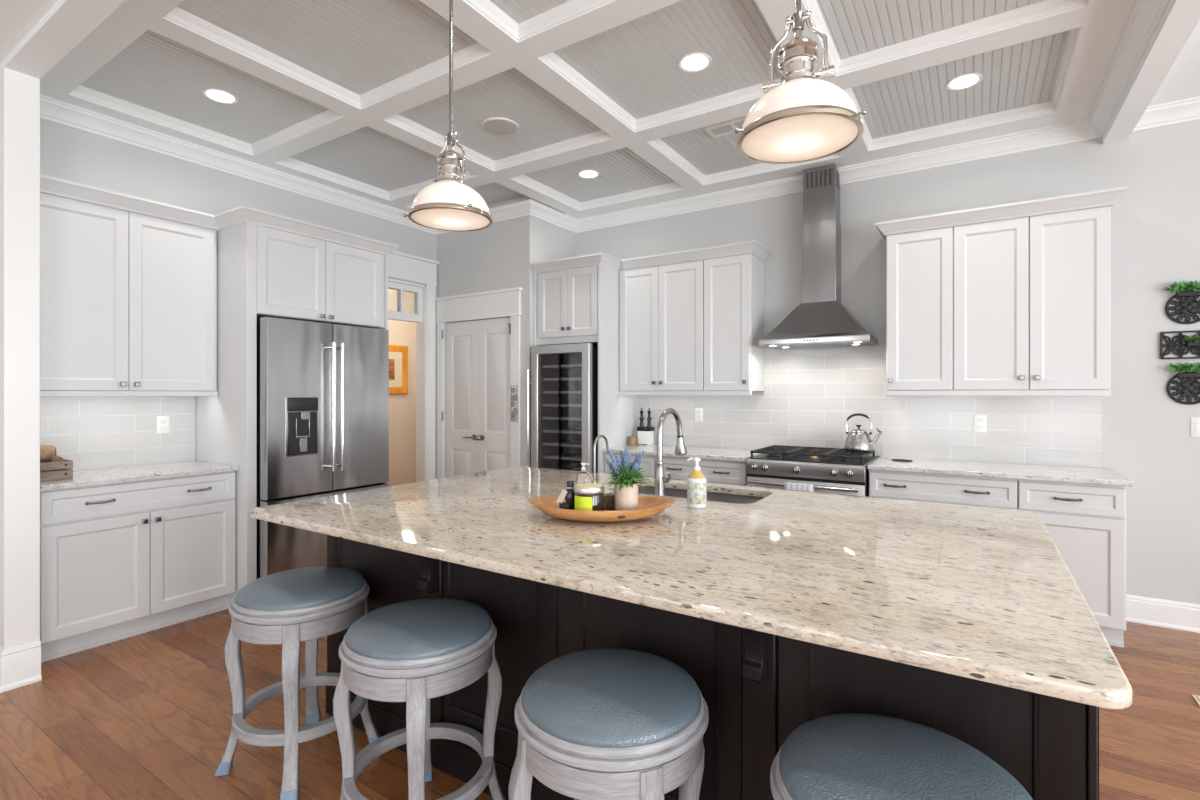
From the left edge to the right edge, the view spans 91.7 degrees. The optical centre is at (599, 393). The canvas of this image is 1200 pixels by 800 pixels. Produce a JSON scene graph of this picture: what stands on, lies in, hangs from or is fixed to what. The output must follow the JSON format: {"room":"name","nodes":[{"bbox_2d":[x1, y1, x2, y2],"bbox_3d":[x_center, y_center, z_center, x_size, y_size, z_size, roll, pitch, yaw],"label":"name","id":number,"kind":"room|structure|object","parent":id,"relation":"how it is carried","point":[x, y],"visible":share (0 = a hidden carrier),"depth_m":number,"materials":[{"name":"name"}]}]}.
{"room":"kitchen","nodes":[
{"label":"kitchen","id":0,"kind":"room"},
{"bbox_2d":[0,67,39,649],"bbox_3d":[-3.022,-0.070,2.935,0.720,2.880,0.124,0,0,33],"label":"wall","id":1,"kind":"structure","parent":0,"point":[19,92],"depth_m":2.73,"materials":[{"name":"paint"}]},
{"bbox_2d":[0,641,41,692],"bbox_3d":[-3.019,1.277,2.920,0.742,0.185,0.146,0,0,33],"label":"baseboard","id":2,"kind":"structure","parent":1,"relation":"attached to","point":[20,666],"depth_m":2.73,"materials":[{"name":"paint"}]},
{"bbox_2d":[0,0,125,78],"bbox_3d":[-1.111,-1.720,1.705,5.265,0.420,0.124,0,0,33],"label":"beam","id":3,"kind":"structure","parent":0,"point":[67,23],"depth_m":2.45,"materials":[{"name":"paint"}]},
{"bbox_2d":[40,118,436,469],"bbox_3d":[-4.069,-0.280,2.085,0.120,3.300,9.100,0,0,33],"label":"wall","id":4,"kind":"structure","parent":0,"point":[68,153],"depth_m":3.93,"materials":[{"name":"paint"}]},
{"bbox_2d":[40,396,195,470],"bbox_3d":[-3.029,0.233,3.582,0.008,0.446,0.956,0,0,33],"label":"backsplash","id":5,"kind":"structure","parent":4,"relation":"attached to","point":[92,432],"depth_m":3.62,"materials":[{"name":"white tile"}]},
{"bbox_2d":[157,416,169,433],"bbox_3d":[-2.866,0.205,3.820,0.008,0.116,0.072,0,0,33],"label":"wall outlet","id":6,"kind":"object","parent":5,"relation":"attached to","point":[163,422],"visible":1,"depth_m":3.82,"materials":[{"name":"white plastic"}]},
{"bbox_2d":[40,174,218,395],"bbox_3d":[-2.863,-0.565,3.482,0.396,1.159,0.945,0,0,33],"label":"upper cabinet","id":7,"kind":"object","parent":4,"relation":"attached to","point":[128,300],"visible":0.85,"depth_m":3.37,"materials":[{"name":"paint"}]},
{"bbox_2d":[332,242,439,481],"bbox_3d":[-1.961,0.034,5.317,0.175,2.672,1.138,0,0,33],"label":"door frame","id":8,"kind":"structure","parent":4,"relation":"in","point":[402,266],"depth_m":5.67,"materials":[{"name":"paint"}]},
{"bbox_2d":[40,94,844,234],"bbox_3d":[-0.961,-1.627,4.799,5.273,0.105,2.205,0,0,-13],"label":"trim","id":9,"kind":"structure","parent":4,"relation":"attached to","point":[54,110],"depth_m":4.63,"materials":[{"name":"paint"}]},
{"bbox_2d":[388,289,415,485],"bbox_3d":[-2.400,-0.280,6.183,1.510,3.300,3.200,0,0,33],"label":"wall","id":10,"kind":"structure","parent":0,"point":[402,407],"depth_m":7.27,"materials":[{"name":"paint"}]},
{"bbox_2d":[389,345,407,393],"bbox_3d":[-2.587,-0.295,7.030,0.032,0.600,0.640,0,0,33],"label":"framed picture","id":11,"kind":"object","parent":10,"relation":"attached to","point":[398,355],"visible":0.36,"depth_m":7.18,"materials":[{"name":"orange wood"}]},
{"bbox_2d":[389,359,394,379],"bbox_3d":[-2.582,-0.295,7.027,0.004,0.250,0.240,0,0,33],"label":"print","id":12,"kind":"object","parent":11,"relation":"attached to","point":[391,361],"depth_m":7.09},
{"bbox_2d":[437,196,537,477],"bbox_3d":[-1.082,-0.280,5.514,1.190,3.300,0.140,0,0,33],"label":"wall","id":13,"kind":"structure","parent":0,"point":[498,256],"depth_m":5.33,"materials":[{"name":"paint"}]},
{"bbox_2d":[435,287,522,478],"bbox_3d":[-1.138,0.214,5.497,1.105,2.312,0.149,0,0,33],"label":"door","id":14,"kind":"structure","parent":13,"relation":"in","point":[483,356],"depth_m":5.49,"materials":[{"name":"white wood"}]},
{"bbox_2d":[511,388,517,421],"bbox_3d":[-0.767,0.090,5.186,0.078,0.320,0.018,0,0,33],"label":"hanging ornament","id":15,"kind":"object","parent":14,"relation":"hanging from","point":[513,397],"visible":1,"depth_m":5.18,"materials":[{"name":"grey metal"}]},
{"bbox_2d":[538,201,574,272],"bbox_3d":[-0.449,-0.280,5.510,0.120,3.300,0.580,0,0,33],"label":"wall","id":16,"kind":"structure","parent":0,"point":[555,242],"depth_m":5.42,"materials":[{"name":"paint"}]},
{"bbox_2d":[40,0,1135,218],"bbox_3d":[-0.101,-1.780,3.380,5.150,0.200,3.786,0,0,33],"label":"ceiling","id":17,"kind":"structure","parent":0,"point":[349,96],"depth_m":3.21,"materials":[{"name":"paint"}]},
{"bbox_2d":[202,88,237,103],"bbox_3d":[-2.226,-1.742,3.414,0.178,0.007,0.178,0,0,33],"label":"recessed light","id":18,"kind":"object","parent":17,"relation":"in","point":[217,95],"visible":1,"depth_m":3.41,"materials":[{"name":"white plastic"}]},
{"bbox_2d":[403,0,492,231],"bbox_3d":[-0.594,-1.219,2.369,0.344,1.051,0.352,0,0,33],"label":"pendant lamp","id":19,"kind":"object","parent":17,"relation":"hanging from","point":[446,204],"visible":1,"depth_m":2.31,"materials":[{"name":"silver glass"}]},
{"bbox_2d":[482,117,518,134],"bbox_3d":[-0.649,-1.738,3.795,0.240,0.014,0.240,0,0,33],"label":"ceiling speaker","id":20,"kind":"object","parent":17,"relation":"attached to","point":[495,125],"visible":1,"depth_m":3.77,"materials":[{"name":"white plastic"}]},
{"bbox_2d":[577,170,599,178],"bbox_3d":[-0.090,-1.742,4.625,0.178,0.007,0.178,0,0,33],"label":"recessed light","id":21,"kind":"object","parent":17,"relation":"in","point":[588,174],"visible":1,"depth_m":4.62,"materials":[{"name":"white glass"}]},
{"bbox_2d":[678,53,711,71],"bbox_3d":[0.500,-1.742,3.067,0.178,0.007,0.178,0,0,33],"label":"recessed light","id":22,"kind":"object","parent":17,"relation":"in","point":[693,62],"visible":1,"depth_m":3.06,"materials":[{"name":"white"}]},
{"bbox_2d":[705,117,745,137],"bbox_3d":[0.872,-1.739,3.792,0.340,0.012,0.150,0,0,33],"label":"ceiling vent","id":23,"kind":"object","parent":17,"relation":"in","point":[726,128],"visible":0.62,"depth_m":3.81,"materials":[{"name":"white plastic"}]},
{"bbox_2d":[734,0,866,163],"bbox_3d":[0.562,-1.219,1.625,0.344,1.051,0.352,0,0,29],"label":"pendant lamp","id":24,"kind":"object","parent":17,"relation":"hanging from","point":[800,117],"visible":1,"depth_m":1.57,"materials":[{"name":"white metal"}]},
{"bbox_2d":[946,73,982,90],"bbox_3d":[2.037,-1.742,3.256,0.178,0.007,0.178,0,0,33],"label":"recessed light","id":25,"kind":"object","parent":17,"relation":"in","point":[964,81],"visible":1,"depth_m":3.25,"materials":[{"name":"white"}]},
{"bbox_2d":[0,609,1199,799],"bbox_3d":[-0.708,1.430,0.729,10.820,0.120,10.700,0,0,33],"label":"floor","id":26,"kind":"structure","parent":0,"point":[148,715],"depth_m":2.37,"materials":[{"name":"brown wood"}]},
{"bbox_2d":[40,471,234,661],"bbox_3d":[-2.772,0.928,3.423,0.602,0.883,0.945,0,0,33],"label":"base cabinet","id":27,"kind":"object","parent":26,"relation":"on","point":[118,561],"visible":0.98,"depth_m":3.23,"materials":[{"name":"paint"}]},
{"bbox_2d":[40,460,238,490],"bbox_3d":[-2.777,0.470,3.421,0.590,0.030,0.953,0,0,33],"label":"countertop","id":28,"kind":"structure","parent":27,"relation":"on","point":[113,475],"depth_m":3.36,"materials":[{"name":"white stone"}]},
{"bbox_2d":[40,459,72,481],"bbox_3d":[-2.926,0.406,3.082,0.173,0.098,0.165,0,0,33],"label":"wooden crate","id":29,"kind":"object","parent":28,"relation":"on","point":[61,470],"visible":0.47,"depth_m":3.05,"materials":[{"name":"brown wood"}]},
{"bbox_2d":[40,445,56,460],"bbox_3d":[-2.955,0.314,3.077,0.086,0.086,0.107,0,0,33],"label":"roll","id":30,"kind":"object","parent":29,"relation":"in","point":[47,452],"visible":0.44,"depth_m":3.07,"materials":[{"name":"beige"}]},
{"bbox_2d":[48,455,63,461],"bbox_3d":[-2.901,0.353,3.103,0.096,0.048,0.050,0,0,33],"label":"roll","id":31,"kind":"object","parent":29,"relation":"in","point":[56,458],"visible":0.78,"depth_m":3.08,"materials":[{"name":"brown"}]},
{"bbox_2d":[196,205,398,603],"bbox_3d":[-2.175,0.113,4.218,0.736,2.514,1.147,0,0,33],"label":"tall cabinet","id":32,"kind":"object","parent":26,"relation":"on","point":[262,271],"visible":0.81,"depth_m":3.77,"materials":[{"name":"paint"}]},
{"bbox_2d":[214,566,381,799],"bbox_3d":[-1.118,1.026,2.189,0.469,0.684,0.469,0,0,33],"label":"bar stool","id":33,"kind":"object","parent":26,"relation":"on","point":[288,608],"visible":0.94,"depth_m":2.04,"materials":[{"name":"grey wood"}]},
{"bbox_2d":[235,566,364,610],"bbox_3d":[-1.118,0.727,2.189,0.434,0.086,0.434,0,0,33],"label":"cushion","id":34,"kind":"object","parent":33,"relation":"on","point":[319,588],"depth_m":2.09,"materials":[{"name":"blue leather"}]},
{"bbox_2d":[257,317,388,578],"bbox_3d":[-2.099,0.436,4.170,0.794,1.828,0.900,0,0,33],"label":"refrigerator","id":35,"kind":"object","parent":26,"relation":"on","point":[323,388],"visible":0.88,"depth_m":3.86,"materials":[{"name":"silver metal"}]},
{"bbox_2d":[333,598,505,799],"bbox_3d":[-0.561,1.026,1.822,0.469,0.684,0.469,0,0,37],"label":"bar stool","id":36,"kind":"object","parent":26,"relation":"on","point":[417,651],"visible":1,"depth_m":1.71,"materials":[{"name":"grey wood"}]},
{"bbox_2d":[345,598,490,659],"bbox_3d":[-0.561,0.727,1.822,0.434,0.086,0.434,0,0,37],"label":"cushion","id":37,"kind":"object","parent":36,"relation":"on","point":[427,628],"depth_m":1.72,"materials":[{"name":"blue leather"}]},
{"bbox_2d":[527,343,597,472],"bbox_3d":[-0.202,0.463,5.147,0.612,1.755,0.664,0,0,33],"label":"wine cooler","id":38,"kind":"object","parent":26,"relation":"on","point":[564,377],"visible":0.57,"depth_m":5.07,"materials":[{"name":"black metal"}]},
{"bbox_2d":[543,364,581,368],"bbox_3d":[-0.193,-0.237,5.161,0.462,0.022,0.430,0,0,33],"label":"shelf","id":39,"kind":"object","parent":38,"relation":"attached to","point":[569,366],"depth_m":5.04,"materials":[{"name":"grey metal"}]},
{"bbox_2d":[543,378,581,380],"bbox_3d":[-0.193,-0.124,5.161,0.462,0.022,0.430,0,0,33],"label":"shelf","id":40,"kind":"object","parent":38,"relation":"attached to","point":[544,379],"depth_m":5.03,"materials":[{"name":"grey metal"}]},
{"bbox_2d":[543,391,581,393],"bbox_3d":[-0.193,-0.011,5.161,0.462,0.022,0.430,0,0,33],"label":"shelf","id":41,"kind":"object","parent":38,"relation":"attached to","point":[544,392],"depth_m":4.99,"materials":[{"name":"grey metal"}]},
{"bbox_2d":[543,404,581,406],"bbox_3d":[-0.193,0.102,5.161,0.462,0.022,0.430,0,0,33],"label":"shelf","id":42,"kind":"object","parent":38,"relation":"attached to","point":[545,405],"depth_m":4.99,"materials":[{"name":"grey metal"}]},
{"bbox_2d":[543,416,581,420],"bbox_3d":[-0.193,0.215,5.161,0.462,0.022,0.430,0,0,33],"label":"shelf","id":43,"kind":"object","parent":38,"relation":"attached to","point":[559,418],"depth_m":5.00,"materials":[{"name":"grey metal"}]},
{"bbox_2d":[543,428,581,433],"bbox_3d":[-0.193,0.328,5.161,0.462,0.022,0.430,0,0,33],"label":"shelf","id":44,"kind":"object","parent":38,"relation":"attached to","point":[572,431],"depth_m":5.02,"materials":[{"name":"grey metal"}]},
{"bbox_2d":[543,441,581,446],"bbox_3d":[-0.193,0.441,5.161,0.462,0.022,0.430,0,0,33],"label":"shelf","id":45,"kind":"object","parent":38,"relation":"attached to","point":[567,443],"depth_m":5.04,"materials":[{"name":"grey metal"}]},
{"bbox_2d":[543,453,581,460],"bbox_3d":[-0.193,0.554,5.161,0.462,0.022,0.430,0,0,33],"label":"shelf","id":46,"kind":"object","parent":38,"relation":"attached to","point":[565,457],"depth_m":5.04,"materials":[{"name":"grey metal"}]},
{"bbox_2d":[550,465,581,470],"bbox_3d":[-0.193,0.667,5.161,0.462,0.022,0.430,0,0,33],"label":"shelf","id":47,"kind":"object","parent":38,"relation":"attached to","point":[560,468],"depth_m":5.23,"materials":[{"name":"metal"}]},
{"bbox_2d":[530,252,637,472],"bbox_3d":[-0.113,0.113,5.218,0.756,2.514,0.704,0,0,33],"label":"cabinet","id":48,"kind":"object","parent":26,"relation":"on","point":[576,305],"visible":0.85,"depth_m":4.96,"materials":[{"name":"paint"}]},
{"bbox_2d":[508,648,708,799],"bbox_3d":[0.028,1.026,1.425,0.469,0.684,0.469,0,0,30],"label":"bar stool","id":49,"kind":"object","parent":26,"relation":"on","point":[599,723],"visible":1,"depth_m":1.28,"materials":[{"name":"blue leather"}]},
{"bbox_2d":[522,648,700,747],"bbox_3d":[0.028,0.727,1.425,0.434,0.086,0.434,0,0,30],"label":"cushion","id":50,"kind":"object","parent":49,"relation":"on","point":[599,697],"depth_m":1.32,"materials":[{"name":"blue leather"}]},
{"bbox_2d":[605,452,655,477],"bbox_3d":[0.378,0.928,4.948,0.475,0.883,0.624,0,0,33],"label":"base cabinet","id":51,"kind":"object","parent":26,"relation":"on","point":[648,464],"visible":0.05,"depth_m":4.64,"materials":[{"name":"paint"}]},
{"bbox_2d":[656,456,746,485],"bbox_3d":[0.894,0.928,4.616,0.745,0.883,0.624,0,0,33],"label":"base cabinet","id":52,"kind":"object","parent":26,"relation":"on","point":[679,468],"visible":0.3,"depth_m":4.33,"materials":[{"name":"paint"}]},
{"bbox_2d":[601,443,761,461],"bbox_3d":[0.693,0.470,4.742,1.226,0.030,0.618,0,0,33],"label":"countertop","id":53,"kind":"structure","parent":52,"relation":"on","point":[731,454],"depth_m":4.58,"materials":[{"name":"white stone"}]},
{"bbox_2d":[629,435,636,445],"bbox_3d":[0.288,0.408,5.131,0.074,0.094,0.074,0,0,33],"label":"wooden canister","id":54,"kind":"object","parent":53,"relation":"on","point":[632,439],"visible":1,"depth_m":5.10,"materials":[{"name":"brown wood"}]},
{"bbox_2d":[637,427,653,445],"bbox_3d":[0.404,0.375,5.163,0.124,0.160,0.096,0,0,33],"label":"caddy","id":55,"kind":"object","parent":53,"relation":"on","point":[646,435],"visible":0.98,"depth_m":5.12,"materials":[{"name":"white ceramic"}]},
{"bbox_2d":[639,408,643,429],"bbox_3d":[0.371,0.226,5.184,0.039,0.194,0.042,0,0,-17],"label":"pepper mill","id":56,"kind":"object","parent":55,"relation":"on","point":[641,418],"visible":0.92,"depth_m":5.17,"materials":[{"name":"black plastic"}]},
{"bbox_2d":[637,427,653,430],"bbox_3d":[0.404,0.312,5.163,0.124,0.034,0.096,0,0,33],"label":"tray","id":57,"kind":"object","parent":55,"relation":"on","point":[638,428],"depth_m":5.12,"materials":[{"name":"black metal"}]},
{"bbox_2d":[647,408,651,426],"bbox_3d":[0.435,0.226,5.142,0.039,0.194,0.042,0,0,-17],"label":"pepper mill","id":58,"kind":"object","parent":55,"relation":"on","point":[649,418],"visible":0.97,"depth_m":5.13,"materials":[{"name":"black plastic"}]},
{"bbox_2d":[326,486,1098,799],"bbox_3d":[0.156,0.928,2.280,2.618,0.884,1.557,0,0,33],"label":"kitchen island","id":59,"kind":"object","parent":26,"relation":"on","point":[756,687],"visible":0.36,"depth_m":1.54,"materials":[{"name":"brown wood"}]},
{"bbox_2d":[249,466,1132,708],"bbox_3d":[0.147,0.471,2.276,2.633,0.031,1.643,0,0,33],"label":"island countertop","id":60,"kind":"structure","parent":59,"relation":"on","point":[986,594],"depth_m":1.58,"materials":[{"name":"beige stone"}]},
{"bbox_2d":[576,463,589,484],"bbox_3d":[-0.076,0.386,2.653,0.064,0.140,0.064,0,0,33],"label":"soap dispenser","id":61,"kind":"object","parent":60,"relation":"on","point":[583,476],"visible":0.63,"depth_m":2.63,"materials":[{"name":"clear glass"}]},
{"bbox_2d":[576,470,589,484],"bbox_3d":[-0.076,0.402,2.653,0.064,0.108,0.064,0,0,33],"label":"bottle","id":62,"kind":"object","parent":61,"relation":"on","point":[583,477],"depth_m":2.63,"materials":[{"name":"clear glass"}]},
{"bbox_2d":[590,435,608,482],"bbox_3d":[-0.007,0.324,2.739,0.063,0.263,0.143,0,0,33],"label":"filter faucet","id":63,"kind":"object","parent":60,"relation":"on","point":[599,436],"visible":0.76,"depth_m":2.68,"materials":[{"name":"silver metal"}]},
{"bbox_2d":[528,496,675,521],"bbox_3d":[0.007,0.419,2.136,0.542,0.064,0.316,0,0,0],"label":"dough bowl","id":64,"kind":"object","parent":60,"relation":"on","point":[648,506],"visible":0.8,"depth_m":2.02,"materials":[{"name":"brown wood"}]},
{"bbox_2d":[559,502,567,508],"bbox_3d":[-0.130,0.406,2.085,0.033,0.030,0.029,0,0,-8],"label":"box","id":65,"kind":"object","parent":64,"relation":"in","point":[562,505],"visible":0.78,"depth_m":2.07,"materials":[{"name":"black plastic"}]},
{"bbox_2d":[556,481,574,509],"bbox_3d":[-0.124,0.373,2.113,0.070,0.110,0.038,0,0,-15],"label":"bottle","id":66,"kind":"object","parent":64,"relation":"in","point":[568,494],"visible":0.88,"depth_m":2.10,"materials":[{"name":"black glass"}]},
{"bbox_2d":[574,483,603,510],"bbox_3d":[-0.038,0.377,2.084,0.108,0.098,0.108,0,0,0],"label":"candle jar","id":67,"kind":"object","parent":64,"relation":"in","point":[588,496],"visible":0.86,"depth_m":2.04,"materials":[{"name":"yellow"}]},
{"bbox_2d":[604,492,614,508],"bbox_3d":[0.016,0.395,2.173,0.092,0.066,0.052,0,0,0],"label":"jar","id":68,"kind":"object","parent":64,"relation":"in","point":[609,498],"visible":0.47,"depth_m":2.15,"materials":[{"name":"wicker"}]},
{"bbox_2d":[599,447,655,509],"bbox_3d":[0.098,0.310,2.111,0.212,0.235,0.222,0,0,23],"label":"flower pot","id":69,"kind":"object","parent":64,"relation":"in","point":[625,474],"visible":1,"depth_m":2.09,"materials":[{"name":"beige ceramic"}]},
{"bbox_2d":[654,408,686,496],"bbox_3d":[0.324,0.259,2.568,0.096,0.392,0.286,0,0,33],"label":"kitchen faucet","id":70,"kind":"object","parent":60,"relation":"on","point":[660,480],"visible":0.91,"depth_m":2.49,"materials":[{"name":"silver metal"}]},
{"bbox_2d":[687,457,706,508],"bbox_3d":[0.389,0.356,2.337,0.078,0.199,0.078,0,0,-37],"label":"soap bottle","id":71,"kind":"object","parent":60,"relation":"on","point":[696,481],"visible":1,"depth_m":2.31,"materials":[{"name":"white plastic"}]},
{"bbox_2d":[746,445,878,496],"bbox_3d":[1.518,0.869,4.159,0.774,0.922,0.692,0,0,33],"label":"gas range","id":72,"kind":"object","parent":26,"relation":"on","point":[830,470],"visible":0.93,"depth_m":3.94,"materials":[{"name":"silver metal"}]},
{"bbox_2d":[784,482,813,491],"bbox_3d":[1.330,0.719,3.884,0.186,0.242,0.045,0,0,33],"label":"dish towel","id":73,"kind":"object","parent":72,"relation":"hanging from","point":[789,486],"visible":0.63,"depth_m":3.87,"materials":[{"name":"white fabric"}]},
{"bbox_2d":[747,470,868,496],"bbox_3d":[1.518,0.906,4.159,0.774,0.848,0.692,0,0,33],"label":"oven","id":74,"kind":"object","parent":72,"relation":"in","point":[846,482],"depth_m":3.85,"materials":[{"name":"silver metal"}]},
{"bbox_2d":[749,451,876,465],"bbox_3d":[1.532,0.459,4.181,0.754,0.007,0.580,0,0,33],"label":"cooktop","id":75,"kind":"object","parent":72,"relation":"in","point":[797,460],"depth_m":4.01,"materials":[{"name":"black metal"}]},
{"bbox_2d":[844,413,881,451],"bbox_3d":[1.836,0.273,4.103,0.187,0.268,0.222,0,0,-15],"label":"kettle","id":76,"kind":"object","parent":72,"relation":"on","point":[858,440],"visible":1,"depth_m":4.06,"materials":[{"name":"silver metal"}]},
{"bbox_2d":[770,713,1032,799],"bbox_3d":[0.564,1.026,1.094,0.469,0.684,0.469,0,0,33],"label":"bar stool","id":77,"kind":"object","parent":26,"relation":"on","point":[844,756],"visible":1,"depth_m":1.09,"materials":[{"name":"blue leather"}]},
{"bbox_2d":[869,470,1017,509],"bbox_3d":[2.207,0.928,3.770,0.786,0.883,0.624,0,0,33],"label":"drawer","id":78,"kind":"object","parent":26,"relation":"on","point":[926,487],"visible":0.29,"depth_m":3.52,"materials":[{"name":"paint"}]},
{"bbox_2d":[867,456,1133,486],"bbox_3d":[2.412,0.470,3.636,1.275,0.030,0.618,0,0,33],"label":"countertop","id":79,"kind":"structure","parent":78,"relation":"on","point":[1071,474],"depth_m":3.49,"materials":[{"name":"white stone"}]},
{"bbox_2d":[891,459,912,460],"bbox_3d":[2.044,0.452,3.941,0.133,0.007,0.092,0,0,33],"label":"spoon rest","id":80,"kind":"object","parent":79,"relation":"on","point":[891,459],"visible":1,"depth_m":3.93,"materials":[{"name":"black metal"}]},
{"bbox_2d":[1018,479,1125,647],"bbox_3d":[2.736,0.928,3.430,0.468,0.883,0.624,0,0,33],"label":"base cabinet","id":81,"kind":"object","parent":26,"relation":"on","point":[1086,523],"visible":0.42,"depth_m":3.16,"materials":[{"name":"paint"}]},
{"bbox_2d":[1192,694,1199,706],"bbox_3d":[2.768,1.366,2.514,0.280,0.008,0.110,0,0,33],"label":"floor vent","id":82,"kind":"object","parent":26,"relation":"in","point":[1196,698],"visible":1,"depth_m":2.60,"materials":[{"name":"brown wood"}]},
{"bbox_2d":[0,0,1199,105],"bbox_3d":[-0.167,-1.712,-0.083,9.030,0.335,9.680,0,0,33],"label":"ceiling","id":83,"kind":"structure","parent":0,"point":[17,17],"depth_m":2.73,"materials":[{"name":"paint"}]},
{"bbox_2d":[575,120,1199,604],"bbox_3d":[2.986,-0.280,3.715,7.840,3.300,0.120,0,0,33],"label":"wall","id":84,"kind":"structure","parent":0,"point":[1155,222],"depth_m":3.53,"materials":[{"name":"paint"}]},
{"bbox_2d":[619,240,770,394],"bbox_3d":[0.753,-0.566,4.838,1.223,1.157,0.403,0,0,33],"label":"upper cabinet","id":85,"kind":"object","parent":84,"relation":"attached to","point":[693,327],"visible":1,"depth_m":4.67,"materials":[{"name":"paint"}]},
{"bbox_2d":[759,164,877,348],"bbox_3d":[1.605,-1.012,4.279,0.752,1.322,0.424,0,0,33],"label":"range hood","id":86,"kind":"object","parent":84,"relation":"attached to","point":[821,320],"visible":0.99,"depth_m":4.26,"materials":[{"name":"silver metal"}]},
{"bbox_2d":[638,337,1101,467],"bbox_3d":[1.714,0.023,4.457,3.257,0.866,0.008,0,0,33],"label":"backsplash","id":87,"kind":"structure","parent":84,"relation":"attached to","point":[808,399],"depth_m":4.27,"materials":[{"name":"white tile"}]},
{"bbox_2d":[695,408,702,420],"bbox_3d":[0.849,0.180,5.004,0.072,0.116,0.008,0,0,33],"label":"wall outlet","id":88,"kind":"object","parent":87,"relation":"attached to","point":[698,411],"visible":1,"depth_m":5.00,"materials":[{"name":"white plastic"}]},
{"bbox_2d":[974,415,985,431],"bbox_3d":[2.552,0.202,3.908,0.072,0.116,0.008,0,0,33],"label":"wall outlet","id":89,"kind":"object","parent":87,"relation":"attached to","point":[979,420],"visible":1,"depth_m":3.91,"materials":[{"name":"white plastic"}]},
{"bbox_2d":[977,418,982,422],"bbox_3d":[2.550,0.181,3.906,0.032,0.029,0.002,0,0,33],"label":"socket","id":90,"kind":"object","parent":89,"relation":"attached to","point":[979,420],"depth_m":3.91,"materials":[{"name":"white plastic"}]},
{"bbox_2d":[875,186,1126,395],"bbox_3d":[2.484,-0.566,3.724,1.267,1.157,0.403,0,0,33],"label":"upper cabinet","id":91,"kind":"object","parent":84,"relation":"attached to","point":[1016,306],"visible":1,"depth_m":3.57,"materials":[{"name":"paint"}]},
{"bbox_2d":[843,0,1170,183],"bbox_3d":[1.442,-1.627,2.387,1.480,0.105,3.786,0,0,33],"label":"trim","id":92,"kind":"structure","parent":84,"relation":"attached to","point":[1145,17],"depth_m":3.64,"materials":[{"name":"paint"}]},
{"bbox_2d":[1126,594,1199,632],"bbox_3d":[4.630,1.292,2.572,3.600,0.157,0.022,0,0,33],"label":"baseboard","id":93,"kind":"structure","parent":84,"relation":"attached to","point":[1184,616],"depth_m":3.42,"materials":[{"name":"paint"}]},
{"bbox_2d":[1133,96,1199,131],"bbox_3d":[4.645,-1.627,2.528,3.525,0.105,0.080,0,0,33],"label":"trim","id":94,"kind":"structure","parent":84,"relation":"attached to","point":[1186,110],"depth_m":3.38,"materials":[{"name":"paint"}]},
{"bbox_2d":[1160,330,1199,358],"bbox_3d":[3.389,-0.282,3.333,0.257,0.162,0.084,0,0,33],"label":"wall planter","id":95,"kind":"object","parent":84,"relation":"attached to","point":[1193,341],"visible":1,"depth_m":3.38,"materials":[{"name":"black metal"}]},
{"bbox_2d":[1161,280,1199,323],"bbox_3d":[3.376,-0.527,3.338,0.230,0.251,0.090,0,0,33],"label":"wall planter","id":96,"kind":"object","parent":84,"relation":"attached to","point":[1188,289],"visible":1,"depth_m":3.36,"materials":[{"name":"black metal"}]},
{"bbox_2d":[1167,362,1199,404],"bbox_3d":[3.395,-0.061,3.323,0.234,0.252,0.095,0,0,33],"label":"wall planter","id":97,"kind":"object","parent":84,"relation":"attached to","point":[1189,371],"visible":1,"depth_m":3.36,"materials":[{"name":"black metal"}]},
{"bbox_2d":[1190,417,1199,437],"bbox_3d":[3.443,0.195,3.344,0.072,0.116,0.009,0,0,33],"label":"light switch","id":98,"kind":"object","parent":84,"relation":"attached to","point":[1194,421],"visible":1,"depth_m":3.35,"materials":[{"name":"white plastic"}]},
{"bbox_2d":[1102,0,1199,144],"bbox_3d":[2.112,-1.730,1.955,0.115,0.400,3.786,0,0,33],"label":"beam","id":99,"kind":"structure","parent":0,"point":[1180,18],"depth_m":2.72,"materials":[{"name":"paint"}]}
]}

